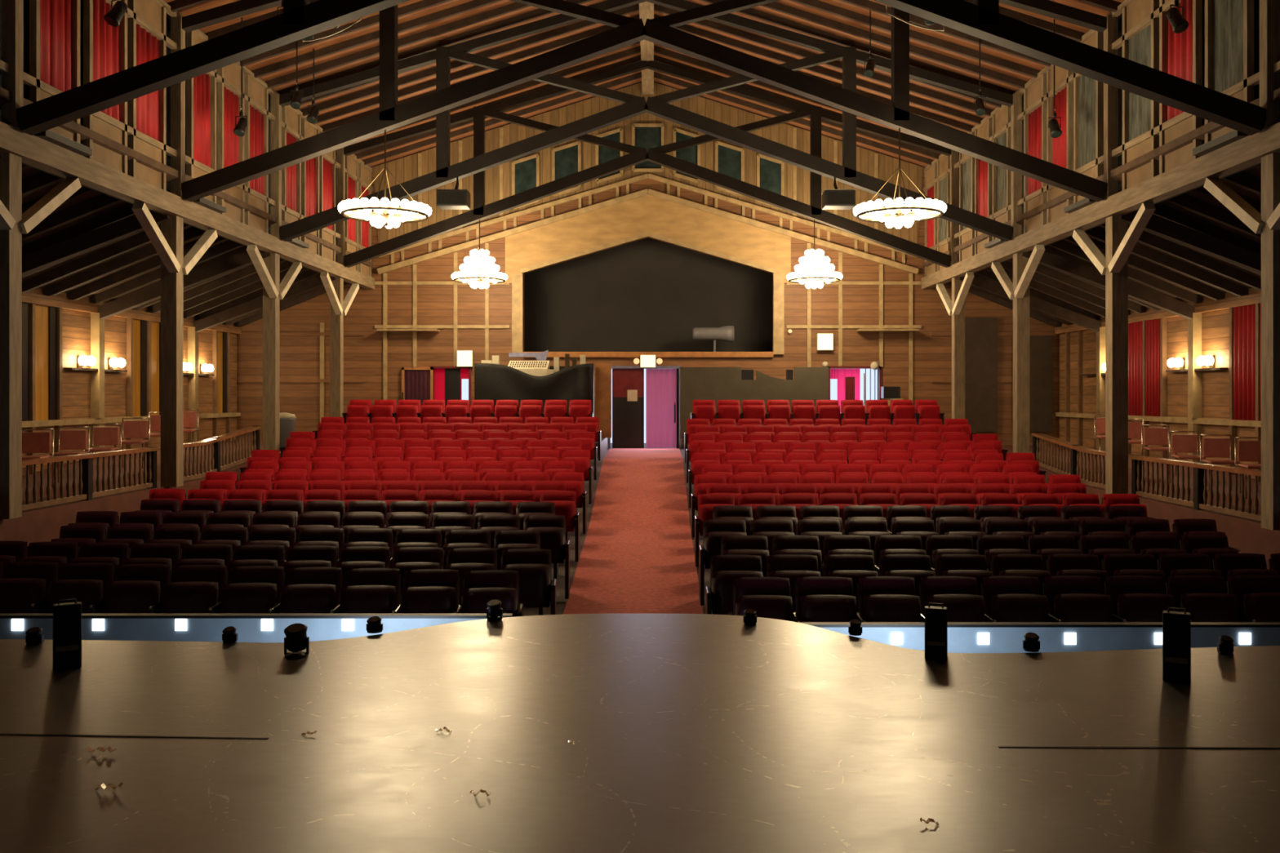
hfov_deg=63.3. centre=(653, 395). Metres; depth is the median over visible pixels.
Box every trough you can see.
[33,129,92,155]
[192,197,226,213]
[286,238,309,248]
[984,238,1005,248]
[1063,197,1096,213]
[1192,129,1249,155]
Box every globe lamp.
[822,361,828,367]
[870,361,879,369]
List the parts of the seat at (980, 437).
backrest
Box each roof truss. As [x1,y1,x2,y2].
[16,0,1266,135]
[167,0,1121,201]
[268,0,1023,241]
[335,60,959,267]
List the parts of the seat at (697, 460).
panel, backrest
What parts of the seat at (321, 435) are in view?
backrest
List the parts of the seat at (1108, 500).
backrest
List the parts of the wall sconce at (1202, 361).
bulb, bulb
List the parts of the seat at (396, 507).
backrest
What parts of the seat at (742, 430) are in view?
backrest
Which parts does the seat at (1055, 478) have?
backrest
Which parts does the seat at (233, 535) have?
backrest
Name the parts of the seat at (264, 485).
backrest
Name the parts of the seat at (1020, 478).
backrest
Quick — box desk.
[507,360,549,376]
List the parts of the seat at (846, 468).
backrest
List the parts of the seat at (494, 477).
backrest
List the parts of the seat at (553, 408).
backrest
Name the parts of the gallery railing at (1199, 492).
rail, rail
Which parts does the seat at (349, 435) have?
backrest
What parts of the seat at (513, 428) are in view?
backrest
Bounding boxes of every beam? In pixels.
[0,121,374,288]
[920,122,1279,288]
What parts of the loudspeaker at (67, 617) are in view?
handle, plate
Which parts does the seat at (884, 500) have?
backrest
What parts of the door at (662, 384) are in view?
kick panel, handle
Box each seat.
[0,540,28,566]
[0,561,59,613]
[17,541,79,567]
[31,562,115,613]
[50,524,106,546]
[67,511,119,530]
[69,542,130,568]
[88,564,171,613]
[98,525,154,547]
[112,511,163,537]
[121,542,182,571]
[133,499,180,524]
[142,488,186,511]
[146,526,201,559]
[148,564,227,613]
[153,511,207,538]
[174,543,233,571]
[175,499,221,524]
[181,488,225,506]
[195,526,248,560]
[199,471,237,488]
[200,480,235,499]
[200,511,251,540]
[208,565,284,613]
[217,499,262,524]
[221,488,263,511]
[227,544,285,582]
[235,471,272,488]
[237,461,279,480]
[237,480,272,499]
[239,449,279,472]
[244,527,296,559]
[247,512,295,541]
[259,500,304,525]
[261,488,302,511]
[268,567,342,613]
[271,461,312,480]
[271,471,306,489]
[274,480,309,500]
[278,449,311,469]
[280,431,315,456]
[280,440,316,457]
[281,545,337,585]
[284,528,344,561]
[293,512,340,542]
[302,489,341,511]
[302,500,345,525]
[306,461,345,480]
[308,471,341,489]
[309,449,342,469]
[311,440,346,457]
[311,480,345,500]
[312,417,344,438]
[314,431,343,447]
[319,423,346,438]
[329,568,400,613]
[335,546,390,586]
[337,528,393,562]
[338,513,384,542]
[339,500,386,526]
[341,449,373,469]
[341,461,377,480]
[341,489,380,512]
[342,400,372,422]
[342,431,371,447]
[342,440,375,457]
[343,417,369,430]
[343,471,376,489]
[345,480,382,500]
[346,423,373,438]
[367,400,396,422]
[369,417,395,430]
[371,431,399,447]
[372,423,400,438]
[372,449,404,469]
[373,440,404,457]
[375,461,410,480]
[377,471,410,490]
[379,489,418,512]
[381,480,418,500]
[384,501,428,527]
[384,513,429,545]
[390,528,441,564]
[390,546,444,599]
[391,400,421,422]
[391,568,459,613]
[395,417,421,431]
[399,423,426,438]
[399,431,427,447]
[404,440,434,457]
[404,449,435,471]
[410,461,443,480]
[413,471,445,492]
[416,400,445,423]
[418,480,455,501]
[421,417,446,431]
[421,489,457,516]
[426,423,453,439]
[427,431,455,450]
[429,501,471,528]
[430,514,475,548]
[434,440,463,460]
[435,449,466,472]
[441,400,469,423]
[443,529,490,568]
[444,461,476,480]
[444,547,497,604]
[447,417,471,431]
[448,471,479,490]
[453,570,524,617]
[454,423,479,439]
[456,431,483,449]
[457,480,492,501]
[461,490,497,515]
[464,440,493,461]
[466,400,493,423]
[466,449,497,472]
[472,417,497,431]
[472,501,512,529]
[476,514,519,548]
[477,461,509,480]
[481,423,506,439]
[482,471,514,490]
[484,431,511,449]
[491,400,518,423]
[493,529,544,615]
[494,440,522,461]
[495,480,528,501]
[497,449,528,472]
[498,417,522,431]
[500,490,536,515]
[500,548,555,614]
[508,423,533,439]
[510,461,542,480]
[512,431,538,449]
[515,400,542,423]
[515,502,558,578]
[517,471,549,490]
[523,515,569,599]
[524,417,548,431]
[524,440,551,461]
[529,449,559,472]
[532,480,568,540]
[535,423,559,439]
[539,490,579,561]
[541,400,567,423]
[541,431,567,449]
[543,461,577,512]
[550,417,573,431]
[552,471,586,533]
[554,440,581,461]
[560,449,592,504]
[562,423,586,439]
[565,400,593,423]
[568,431,597,479]
[575,417,600,460]
[684,418,710,462]
[685,433,714,483]
[688,453,719,507]
[690,400,718,424]
[690,474,726,537]
[694,493,734,566]
[695,426,719,442]
[697,442,725,463]
[698,519,746,605]
[702,463,733,483]
[705,555,763,615]
[706,483,741,505]
[709,505,753,580]
[712,418,736,434]
[716,433,742,453]
[717,400,743,424]
[720,535,769,577]
[722,426,747,442]
[722,453,751,475]
[728,442,755,463]
[728,474,761,493]
[728,577,801,622]
[735,463,766,483]
[737,418,762,434]
[737,493,776,519]
[742,400,768,423]
[744,483,779,505]
[745,433,771,453]
[749,426,774,442]
[750,519,795,555]
[753,453,783,475]
[755,505,797,535]
[757,442,786,463]
[764,418,788,434]
[764,474,797,494]
[766,400,793,423]
[766,554,820,612]
[768,463,800,483]
[772,535,822,577]
[773,433,800,453]
[776,426,802,442]
[778,493,817,519]
[782,483,818,505]
[785,453,815,475]
[787,442,817,463]
[789,418,814,434]
[791,400,818,426]
[795,577,866,622]
[796,519,842,564]
[800,474,832,497]
[800,505,844,535]
[801,433,829,458]
[801,463,835,483]
[803,426,830,442]
[815,418,839,439]
[816,400,844,426]
[817,442,848,463]
[817,453,847,482]
[818,493,857,528]
[819,483,859,505]
[822,554,878,612]
[823,535,879,576]
[830,426,858,442]
[830,433,857,457]
[835,463,871,483]
[835,474,867,503]
[840,400,869,426]
[840,418,866,434]
[843,505,891,535]
[844,519,890,564]
[847,442,879,463]
[848,453,879,475]
[857,426,887,442]
[857,483,894,504]
[857,576,924,622]
[858,433,886,456]
[859,493,899,523]
[865,400,894,426]
[866,418,892,432]
[868,463,904,483]
[871,474,903,494]
[874,535,934,571]
[876,442,911,460]
[878,554,935,597]
[880,453,911,474]
[884,426,911,440]
[886,433,915,449]
[886,505,936,532]
[889,400,919,424]
[890,519,938,550]
[893,418,918,432]
[894,483,930,504]
[899,493,940,518]
[902,463,939,484]
[906,442,942,460]
[906,474,938,493]
[911,426,938,440]
[911,453,943,472]
[914,400,944,424]
[915,433,943,449]
[918,418,944,432]
[919,576,997,622]
[925,534,989,570]
[929,505,974,532]
[933,483,968,504]
[934,463,975,484]
[934,554,993,595]
[936,442,973,460]
[937,426,965,440]
[937,519,986,550]
[940,493,982,517]
[941,474,974,493]
[942,453,975,472]
[943,433,973,449]
[944,418,976,440]
[966,442,1004,460]
[968,463,1003,484]
[970,483,1007,504]
[971,433,1008,460]
[973,453,1007,472]
[973,505,1018,532]
[976,534,1030,571]
[977,474,1010,493]
[980,493,1022,517]
[981,576,1062,622]
[984,519,1034,549]
[990,554,1050,595]
[1001,463,1036,484]
[1005,453,1046,475]
[1008,483,1045,504]
[1012,474,1047,493]
[1017,505,1062,532]
[1020,493,1063,517]
[1026,534,1082,570]
[1031,519,1082,549]
[1042,575,1127,622]
[1045,483,1084,504]
[1045,553,1107,595]
[1047,474,1086,493]
[1060,505,1107,532]
[1061,493,1105,517]
[1078,519,1130,549]
[1078,534,1134,570]
[1101,493,1156,519]
[1102,553,1166,594]
[1103,505,1151,532]
[1104,575,1191,622]
[1124,519,1180,549]
[1128,534,1186,569]
[1157,553,1227,593]
[1165,575,1256,622]
[1172,519,1239,551]
[1179,534,1238,569]
[1213,553,1278,587]
[1226,574,1279,622]
[1267,553,1279,576]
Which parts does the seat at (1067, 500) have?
backrest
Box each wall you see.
[0,0,361,288]
[0,613,512,642]
[22,288,236,475]
[236,81,1058,448]
[474,363,594,417]
[680,367,828,438]
[796,622,1279,653]
[933,0,1261,288]
[1058,288,1261,479]
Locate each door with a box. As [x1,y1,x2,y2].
[431,366,471,412]
[608,365,681,448]
[827,366,881,413]
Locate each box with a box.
[481,360,492,363]
[492,355,499,364]
[546,369,554,375]
[554,357,559,372]
[564,353,569,368]
[572,357,577,365]
[580,355,585,364]
[741,369,753,379]
[786,369,793,379]
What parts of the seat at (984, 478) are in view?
backrest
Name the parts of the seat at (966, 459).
backrest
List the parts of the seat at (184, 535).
backrest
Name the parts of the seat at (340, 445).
backrest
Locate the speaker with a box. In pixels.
[1162,607,1191,683]
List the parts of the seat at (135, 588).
armrest, backrest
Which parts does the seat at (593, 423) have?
backrest, panel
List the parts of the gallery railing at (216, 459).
rail, rail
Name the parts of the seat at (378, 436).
backrest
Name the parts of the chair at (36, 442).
seat, backrest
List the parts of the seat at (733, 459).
backrest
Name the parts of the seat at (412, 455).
backrest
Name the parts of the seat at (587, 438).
backrest, panel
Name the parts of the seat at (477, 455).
backrest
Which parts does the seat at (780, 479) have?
backrest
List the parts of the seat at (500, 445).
backrest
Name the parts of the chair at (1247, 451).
backrest, seat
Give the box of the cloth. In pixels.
[508,350,548,360]
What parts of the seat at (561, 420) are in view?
backrest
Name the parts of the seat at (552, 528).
backrest, panel, armrest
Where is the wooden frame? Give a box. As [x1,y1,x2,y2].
[401,367,433,410]
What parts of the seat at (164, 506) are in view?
backrest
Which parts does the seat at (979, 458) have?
backrest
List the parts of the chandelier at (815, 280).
bulb, bulb, bulb, bulb, bulb, bulb, bulb, bulb, bulb, bulb, bulb, bulb, chain, bulb, bulb, bulb, bulb, bulb, bulb, bulb, bulb, bulb, bulb, bulb, bulb, bulb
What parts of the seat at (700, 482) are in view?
panel, backrest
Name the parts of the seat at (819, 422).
backrest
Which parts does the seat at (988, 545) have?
backrest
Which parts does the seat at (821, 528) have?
backrest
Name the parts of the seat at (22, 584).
backrest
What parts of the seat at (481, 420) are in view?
backrest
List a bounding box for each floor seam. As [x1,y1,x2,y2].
[0,733,268,739]
[998,746,1279,749]
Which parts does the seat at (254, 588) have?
armrest, backrest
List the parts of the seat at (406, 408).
backrest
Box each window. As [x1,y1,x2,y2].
[22,302,29,421]
[35,304,57,420]
[133,319,146,416]
[151,321,160,414]
[217,331,226,413]
[511,153,539,208]
[524,237,773,351]
[551,141,581,196]
[595,128,622,183]
[631,123,664,171]
[673,128,700,183]
[715,140,744,196]
[756,153,784,208]
[940,176,946,241]
[963,158,971,229]
[996,132,1006,211]
[1079,75,1095,167]
[1128,24,1151,141]
[1213,0,1243,92]
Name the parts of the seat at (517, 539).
backrest, panel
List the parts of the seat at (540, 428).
backrest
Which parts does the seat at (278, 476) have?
backrest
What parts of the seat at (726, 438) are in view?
backrest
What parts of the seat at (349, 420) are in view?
backrest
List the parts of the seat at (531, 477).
backrest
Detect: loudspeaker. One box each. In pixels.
[53,598,81,670]
[435,177,470,209]
[822,177,855,209]
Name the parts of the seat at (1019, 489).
backrest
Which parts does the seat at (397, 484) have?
backrest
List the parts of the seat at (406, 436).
backrest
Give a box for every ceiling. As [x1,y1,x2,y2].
[0,86,373,332]
[163,0,1124,167]
[922,87,1279,332]
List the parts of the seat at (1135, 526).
backrest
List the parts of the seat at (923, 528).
backrest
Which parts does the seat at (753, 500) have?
backrest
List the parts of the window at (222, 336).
pane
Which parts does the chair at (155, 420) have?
seat, backrest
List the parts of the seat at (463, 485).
backrest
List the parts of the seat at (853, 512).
backrest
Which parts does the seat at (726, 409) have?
backrest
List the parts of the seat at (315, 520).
backrest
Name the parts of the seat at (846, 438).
backrest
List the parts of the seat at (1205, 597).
backrest, armrest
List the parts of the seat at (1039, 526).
backrest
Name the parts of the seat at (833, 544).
backrest, armrest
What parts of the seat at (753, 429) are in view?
backrest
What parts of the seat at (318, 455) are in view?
backrest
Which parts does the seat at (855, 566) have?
backrest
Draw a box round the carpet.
[562,448,703,614]
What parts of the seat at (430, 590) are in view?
armrest, backrest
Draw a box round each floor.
[0,440,280,546]
[0,613,1279,852]
[524,443,712,616]
[593,437,608,458]
[1001,444,1279,569]
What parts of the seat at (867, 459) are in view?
backrest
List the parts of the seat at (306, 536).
backrest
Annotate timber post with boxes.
[0,152,81,519]
[131,202,217,487]
[246,244,302,453]
[320,271,359,417]
[936,271,973,418]
[991,244,1044,453]
[1072,202,1155,493]
[1203,152,1279,530]
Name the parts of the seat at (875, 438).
backrest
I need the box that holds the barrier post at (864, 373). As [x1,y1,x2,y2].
[863,373,865,406]
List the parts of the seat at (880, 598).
armrest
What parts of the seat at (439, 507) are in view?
backrest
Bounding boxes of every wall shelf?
[377,328,439,331]
[856,328,919,331]
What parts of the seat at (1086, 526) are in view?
backrest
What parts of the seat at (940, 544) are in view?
backrest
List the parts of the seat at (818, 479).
backrest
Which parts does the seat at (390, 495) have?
backrest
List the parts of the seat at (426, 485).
backrest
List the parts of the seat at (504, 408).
backrest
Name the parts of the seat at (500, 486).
backrest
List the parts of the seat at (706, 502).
panel, backrest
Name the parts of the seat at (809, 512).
backrest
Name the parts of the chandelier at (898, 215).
bulb, bulb, bulb, bulb, bulb, bulb, bulb, bulb, bulb, bulb, bulb, bulb, chain, bulb, bulb, bulb, bulb, bulb, bulb, bulb, bulb, bulb, bulb, bulb, bulb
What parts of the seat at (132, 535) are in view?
backrest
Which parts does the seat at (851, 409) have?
backrest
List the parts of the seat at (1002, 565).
backrest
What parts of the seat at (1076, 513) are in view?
backrest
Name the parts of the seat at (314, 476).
backrest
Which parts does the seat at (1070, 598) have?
backrest, armrest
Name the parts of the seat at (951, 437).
backrest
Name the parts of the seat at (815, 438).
backrest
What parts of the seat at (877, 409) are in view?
backrest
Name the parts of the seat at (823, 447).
backrest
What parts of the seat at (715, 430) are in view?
backrest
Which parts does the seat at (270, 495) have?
backrest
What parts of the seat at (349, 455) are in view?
backrest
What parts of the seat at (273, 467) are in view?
backrest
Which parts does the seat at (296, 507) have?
backrest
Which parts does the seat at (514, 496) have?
backrest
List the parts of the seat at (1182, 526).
backrest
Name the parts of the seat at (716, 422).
backrest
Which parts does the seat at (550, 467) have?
backrest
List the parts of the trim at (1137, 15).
panel, frieze panel, panel, frieze panel, panel, panel, frieze panel, panel, frieze panel, rail, panel, frieze panel, rail, panel, frieze panel, panel, frieze panel, rail, panel, frieze panel, panel, panel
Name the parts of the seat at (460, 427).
backrest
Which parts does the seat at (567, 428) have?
backrest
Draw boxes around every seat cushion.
[0,555,15,566]
[0,577,46,613]
[17,555,67,567]
[45,579,102,613]
[50,537,95,546]
[67,522,109,530]
[69,556,119,568]
[98,538,143,547]
[103,580,160,613]
[112,523,153,530]
[121,557,171,569]
[133,510,171,524]
[142,498,175,500]
[146,539,191,559]
[157,523,198,527]
[161,582,218,613]
[174,558,224,566]
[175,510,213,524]
[181,498,212,506]
[195,539,240,560]
[200,524,243,540]
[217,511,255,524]
[220,488,226,499]
[220,582,276,613]
[221,498,256,511]
[227,559,277,582]
[235,480,238,488]
[244,468,274,479]
[244,540,289,559]
[246,457,275,469]
[247,524,288,541]
[256,488,266,499]
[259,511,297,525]
[261,499,294,511]
[271,480,275,489]
[277,468,306,475]
[277,488,303,500]
[278,457,306,469]
[280,583,336,613]
[281,560,331,585]
[285,438,311,448]
[285,446,311,456]
[293,524,333,542]
[293,541,338,558]
[302,499,333,511]
[302,511,340,520]
[308,480,311,489]
[309,457,337,469]
[311,468,340,472]
[314,438,338,447]
[315,446,342,453]
[317,422,340,432]
[319,429,342,431]
[335,561,385,586]
[338,525,379,542]
[339,585,395,613]
[341,457,368,469]
[341,499,370,512]
[342,438,367,447]
[342,542,388,547]
[343,422,366,430]
[343,468,373,475]
[344,480,348,489]
[344,511,382,514]
[345,446,371,450]
[346,404,368,419]
[346,429,369,431]
[369,422,391,430]
[371,404,393,421]
[371,438,395,447]
[372,457,400,469]
[373,429,396,436]
[374,446,401,457]
[377,468,407,480]
[379,499,414,512]
[381,480,385,490]
[384,525,425,545]
[386,511,424,526]
[390,562,439,599]
[391,542,438,563]
[395,404,417,422]
[395,422,417,431]
[399,438,424,447]
[400,429,423,438]
[400,586,456,613]
[404,446,431,457]
[404,457,431,471]
[410,468,439,480]
[417,480,422,492]
[418,489,450,501]
[420,404,442,423]
[421,422,443,431]
[421,500,453,516]
[426,429,450,439]
[427,438,452,450]
[429,511,467,528]
[430,526,471,548]
[434,446,461,460]
[435,457,463,472]
[443,542,488,568]
[444,404,467,423]
[444,468,473,480]
[444,563,494,604]
[447,422,469,431]
[454,429,478,439]
[454,480,459,490]
[456,438,480,449]
[457,489,486,501]
[461,587,517,617]
[462,500,492,515]
[464,446,490,461]
[466,457,494,472]
[470,404,492,423]
[472,422,494,431]
[472,512,510,529]
[476,526,517,548]
[477,468,506,480]
[481,429,505,439]
[484,438,509,449]
[491,480,497,490]
[493,543,538,570]
[494,404,516,423]
[494,446,520,461]
[496,489,523,501]
[497,457,526,472]
[498,422,520,431]
[500,564,550,607]
[503,500,534,515]
[508,429,532,439]
[510,468,539,480]
[512,438,537,449]
[515,512,553,529]
[519,404,541,423]
[523,527,564,563]
[524,422,546,431]
[524,446,550,461]
[527,480,535,490]
[529,457,557,472]
[534,489,558,502]
[535,429,559,439]
[539,500,574,531]
[541,438,565,449]
[543,404,565,423]
[543,468,573,480]
[550,422,572,431]
[554,446,580,461]
[560,457,589,480]
[562,429,586,439]
[563,480,582,507]
[568,404,591,423]
[568,438,594,459]
[575,422,598,442]
[687,424,710,444]
[688,440,714,462]
[691,460,719,484]
[693,404,715,424]
[694,483,712,511]
[696,431,719,442]
[698,449,725,463]
[698,503,734,535]
[702,471,733,483]
[704,531,746,568]
[710,493,741,505]
[711,570,763,615]
[713,424,736,434]
[714,516,753,535]
[718,404,740,424]
[718,440,742,453]
[723,431,747,442]
[723,460,751,475]
[723,549,769,577]
[728,449,755,463]
[734,483,751,493]
[735,595,792,621]
[737,471,766,483]
[739,424,762,434]
[740,503,776,519]
[742,404,765,423]
[746,440,771,453]
[748,493,779,505]
[751,431,774,442]
[752,531,795,555]
[755,460,783,475]
[759,449,786,463]
[759,516,797,535]
[765,424,788,434]
[768,404,790,423]
[769,570,820,612]
[770,471,800,483]
[772,483,788,494]
[775,440,800,453]
[775,549,822,577]
[777,431,802,442]
[781,503,817,519]
[786,493,818,505]
[787,460,815,475]
[789,449,817,463]
[791,424,814,434]
[793,404,815,423]
[799,595,857,622]
[800,531,842,564]
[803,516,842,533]
[804,440,829,458]
[804,471,834,483]
[805,431,829,440]
[809,483,826,497]
[817,404,840,423]
[817,424,839,439]
[819,449,847,460]
[819,460,847,482]
[822,503,857,528]
[825,493,857,504]
[826,570,878,612]
[827,549,874,558]
[832,431,857,440]
[832,440,857,457]
[838,471,868,483]
[843,404,865,422]
[844,424,866,434]
[847,483,863,503]
[847,516,886,519]
[848,531,890,564]
[849,449,877,457]
[851,460,879,475]
[859,431,884,434]
[861,440,886,456]
[861,493,894,494]
[862,594,920,622]
[863,503,899,523]
[867,404,890,418]
[869,424,892,432]
[871,471,902,475]
[880,449,906,453]
[880,549,926,555]
[883,460,911,474]
[884,569,935,597]
[885,483,902,494]
[887,431,911,434]
[890,440,915,449]
[891,516,930,521]
[893,404,915,418]
[895,424,918,432]
[896,531,938,550]
[899,493,930,497]
[905,503,940,518]
[906,471,935,478]
[910,449,937,456]
[914,431,938,440]
[915,460,943,472]
[917,404,940,418]
[919,440,943,449]
[921,424,944,432]
[923,483,938,493]
[926,594,985,622]
[932,548,978,568]
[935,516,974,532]
[937,493,968,504]
[939,471,968,483]
[941,449,967,459]
[942,431,965,440]
[942,569,993,595]
[944,531,986,550]
[946,460,975,472]
[946,503,982,517]
[947,424,971,440]
[947,440,973,449]
[960,483,974,493]
[971,449,997,459]
[973,471,1003,484]
[976,440,1002,453]
[976,493,1007,504]
[978,460,1007,472]
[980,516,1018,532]
[984,548,1030,571]
[986,503,1022,517]
[990,594,1048,622]
[992,531,1034,549]
[998,483,1010,493]
[999,569,1050,595]
[1007,471,1036,484]
[1010,460,1039,475]
[1014,493,1045,504]
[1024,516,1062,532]
[1028,503,1063,517]
[1035,483,1047,493]
[1036,548,1082,570]
[1040,531,1082,549]
[1053,593,1112,622]
[1056,569,1107,595]
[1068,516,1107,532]
[1069,503,1105,517]
[1074,483,1086,493]
[1088,531,1130,549]
[1088,548,1134,570]
[1110,503,1146,517]
[1113,516,1151,532]
[1113,568,1165,594]
[1117,593,1175,622]
[1135,531,1179,549]
[1140,548,1186,569]
[1170,568,1222,576]
[1180,593,1239,622]
[1183,531,1226,535]
[1192,548,1238,569]
[1226,568,1278,582]
[1243,592,1279,622]
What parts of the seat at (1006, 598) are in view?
backrest, armrest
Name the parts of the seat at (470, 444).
backrest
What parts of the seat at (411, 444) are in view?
backrest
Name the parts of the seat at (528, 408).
backrest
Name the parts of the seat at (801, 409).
backrest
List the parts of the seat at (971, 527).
backrest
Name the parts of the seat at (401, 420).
backrest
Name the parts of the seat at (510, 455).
backrest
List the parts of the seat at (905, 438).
backrest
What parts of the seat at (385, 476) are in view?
backrest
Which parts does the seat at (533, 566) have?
backrest, armrest, panel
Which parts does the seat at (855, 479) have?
backrest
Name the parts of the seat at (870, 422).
backrest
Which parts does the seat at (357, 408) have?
backrest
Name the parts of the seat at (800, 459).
backrest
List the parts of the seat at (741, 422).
backrest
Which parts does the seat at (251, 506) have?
backrest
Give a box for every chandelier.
[337,129,431,228]
[451,219,507,288]
[786,218,842,288]
[853,128,946,228]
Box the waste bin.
[280,412,296,451]
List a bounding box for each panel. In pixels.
[595,363,611,437]
[964,317,997,431]
[1029,336,1052,431]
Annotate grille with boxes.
[437,191,465,204]
[826,191,853,204]
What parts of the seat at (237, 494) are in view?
backrest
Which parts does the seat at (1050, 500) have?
backrest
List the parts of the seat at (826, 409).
backrest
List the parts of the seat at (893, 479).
backrest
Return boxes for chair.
[22,428,53,488]
[48,426,89,482]
[83,423,121,478]
[114,417,150,468]
[142,412,160,461]
[183,408,198,454]
[1094,415,1105,457]
[1128,418,1149,455]
[1141,424,1176,476]
[1168,431,1207,486]
[1200,434,1241,493]
[1234,436,1261,498]
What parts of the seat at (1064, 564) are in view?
backrest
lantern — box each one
[25,626,44,645]
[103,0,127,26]
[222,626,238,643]
[233,17,248,136]
[277,0,283,14]
[284,623,309,658]
[290,40,302,109]
[302,34,314,40]
[306,48,319,123]
[366,616,382,633]
[486,600,502,621]
[742,608,756,625]
[848,619,862,635]
[863,9,875,77]
[924,18,935,25]
[973,38,986,115]
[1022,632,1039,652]
[1048,18,1062,137]
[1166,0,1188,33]
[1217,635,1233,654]
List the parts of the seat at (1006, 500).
backrest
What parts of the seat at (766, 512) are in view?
backrest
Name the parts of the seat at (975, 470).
backrest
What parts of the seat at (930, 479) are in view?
backrest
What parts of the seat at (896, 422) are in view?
backrest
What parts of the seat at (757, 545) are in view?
backrest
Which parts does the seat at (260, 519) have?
backrest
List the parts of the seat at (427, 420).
backrest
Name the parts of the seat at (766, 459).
backrest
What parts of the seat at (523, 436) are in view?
backrest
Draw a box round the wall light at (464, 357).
[457,350,473,366]
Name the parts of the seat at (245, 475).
backrest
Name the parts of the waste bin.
lid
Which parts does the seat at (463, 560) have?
backrest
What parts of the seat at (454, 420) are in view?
backrest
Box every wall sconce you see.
[77,355,96,368]
[108,357,125,369]
[183,362,193,371]
[200,364,213,373]
[1101,363,1105,371]
[1167,357,1184,369]
[1195,355,1214,368]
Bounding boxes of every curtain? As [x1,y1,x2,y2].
[40,0,71,92]
[48,306,57,420]
[93,0,119,120]
[136,23,158,140]
[140,320,146,416]
[193,73,210,167]
[223,86,238,167]
[249,104,264,195]
[286,131,296,211]
[306,157,315,217]
[323,158,332,230]
[347,175,355,241]
[361,185,368,247]
[434,368,444,399]
[460,368,468,378]
[460,378,462,399]
[645,368,676,448]
[830,368,837,378]
[837,368,860,413]
[927,185,933,248]
[977,159,987,217]
[1027,104,1041,195]
[1052,86,1066,168]
[1128,320,1142,416]
[1145,318,1159,416]
[1167,0,1192,120]
[1233,303,1255,420]
[1260,302,1261,421]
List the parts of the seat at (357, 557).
backrest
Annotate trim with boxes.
[0,0,372,276]
[22,291,241,473]
[923,0,1279,276]
[1054,293,1261,480]
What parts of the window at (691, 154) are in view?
pane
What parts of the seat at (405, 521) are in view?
backrest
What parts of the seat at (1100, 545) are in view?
backrest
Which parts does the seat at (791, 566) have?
backrest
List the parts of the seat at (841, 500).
backrest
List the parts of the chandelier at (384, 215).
bulb, bulb, bulb, bulb, bulb, bulb, bulb, bulb, bulb, bulb, bulb, bulb, chain, bulb, bulb, bulb, bulb, bulb, bulb, bulb, bulb, bulb, bulb, bulb, bulb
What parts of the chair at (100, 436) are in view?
seat, backrest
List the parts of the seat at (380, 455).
backrest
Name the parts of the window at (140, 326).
pane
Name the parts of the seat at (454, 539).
backrest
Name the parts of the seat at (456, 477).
backrest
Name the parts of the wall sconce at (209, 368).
bulb, bulb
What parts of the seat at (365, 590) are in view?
armrest, backrest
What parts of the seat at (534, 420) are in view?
backrest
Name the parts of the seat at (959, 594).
backrest, armrest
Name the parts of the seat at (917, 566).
backrest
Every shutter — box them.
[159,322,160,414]
[222,332,226,413]
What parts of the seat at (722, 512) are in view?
backrest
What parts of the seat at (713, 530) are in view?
panel, armrest, backrest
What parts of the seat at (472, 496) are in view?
backrest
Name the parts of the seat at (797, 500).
backrest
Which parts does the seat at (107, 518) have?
backrest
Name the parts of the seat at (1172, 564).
backrest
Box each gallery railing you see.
[22,446,158,511]
[183,426,261,481]
[1031,432,1105,488]
[1129,454,1261,521]
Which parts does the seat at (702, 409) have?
backrest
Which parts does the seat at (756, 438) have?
backrest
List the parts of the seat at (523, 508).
backrest, panel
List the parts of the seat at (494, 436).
backrest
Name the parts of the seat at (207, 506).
backrest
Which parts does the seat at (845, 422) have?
backrest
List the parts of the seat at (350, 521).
backrest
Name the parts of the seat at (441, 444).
backrest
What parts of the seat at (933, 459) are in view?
backrest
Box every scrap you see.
[85,746,116,752]
[94,782,123,790]
[301,730,317,736]
[435,726,452,732]
[469,789,490,796]
[920,817,938,826]
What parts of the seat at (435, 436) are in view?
backrest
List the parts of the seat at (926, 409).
backrest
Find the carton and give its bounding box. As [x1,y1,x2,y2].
[890,398,902,399]
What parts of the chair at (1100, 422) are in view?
seat, backrest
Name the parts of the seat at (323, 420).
backrest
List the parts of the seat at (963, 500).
backrest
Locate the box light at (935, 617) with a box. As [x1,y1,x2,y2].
[924,603,947,660]
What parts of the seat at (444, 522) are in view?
backrest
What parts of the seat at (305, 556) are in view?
backrest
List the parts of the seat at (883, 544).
backrest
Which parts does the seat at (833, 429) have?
backrest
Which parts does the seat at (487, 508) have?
backrest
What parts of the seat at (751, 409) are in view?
backrest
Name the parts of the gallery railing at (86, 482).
rail, rail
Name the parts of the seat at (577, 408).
backrest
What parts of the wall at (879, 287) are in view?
rail, rail, rail, rail, rail, rail, rail, sill, rail, rail, rail, rail, rail, rail, rail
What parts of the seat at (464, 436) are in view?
backrest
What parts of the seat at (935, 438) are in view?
backrest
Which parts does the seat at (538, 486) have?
backrest, panel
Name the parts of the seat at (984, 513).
backrest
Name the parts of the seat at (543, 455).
backrest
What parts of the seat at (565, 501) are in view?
backrest, panel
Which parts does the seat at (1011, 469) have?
backrest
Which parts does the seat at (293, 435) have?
backrest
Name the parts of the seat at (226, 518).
backrest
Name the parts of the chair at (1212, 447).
backrest, seat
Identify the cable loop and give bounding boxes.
[302,17,360,41]
[885,4,944,31]
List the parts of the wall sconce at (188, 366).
bulb, bulb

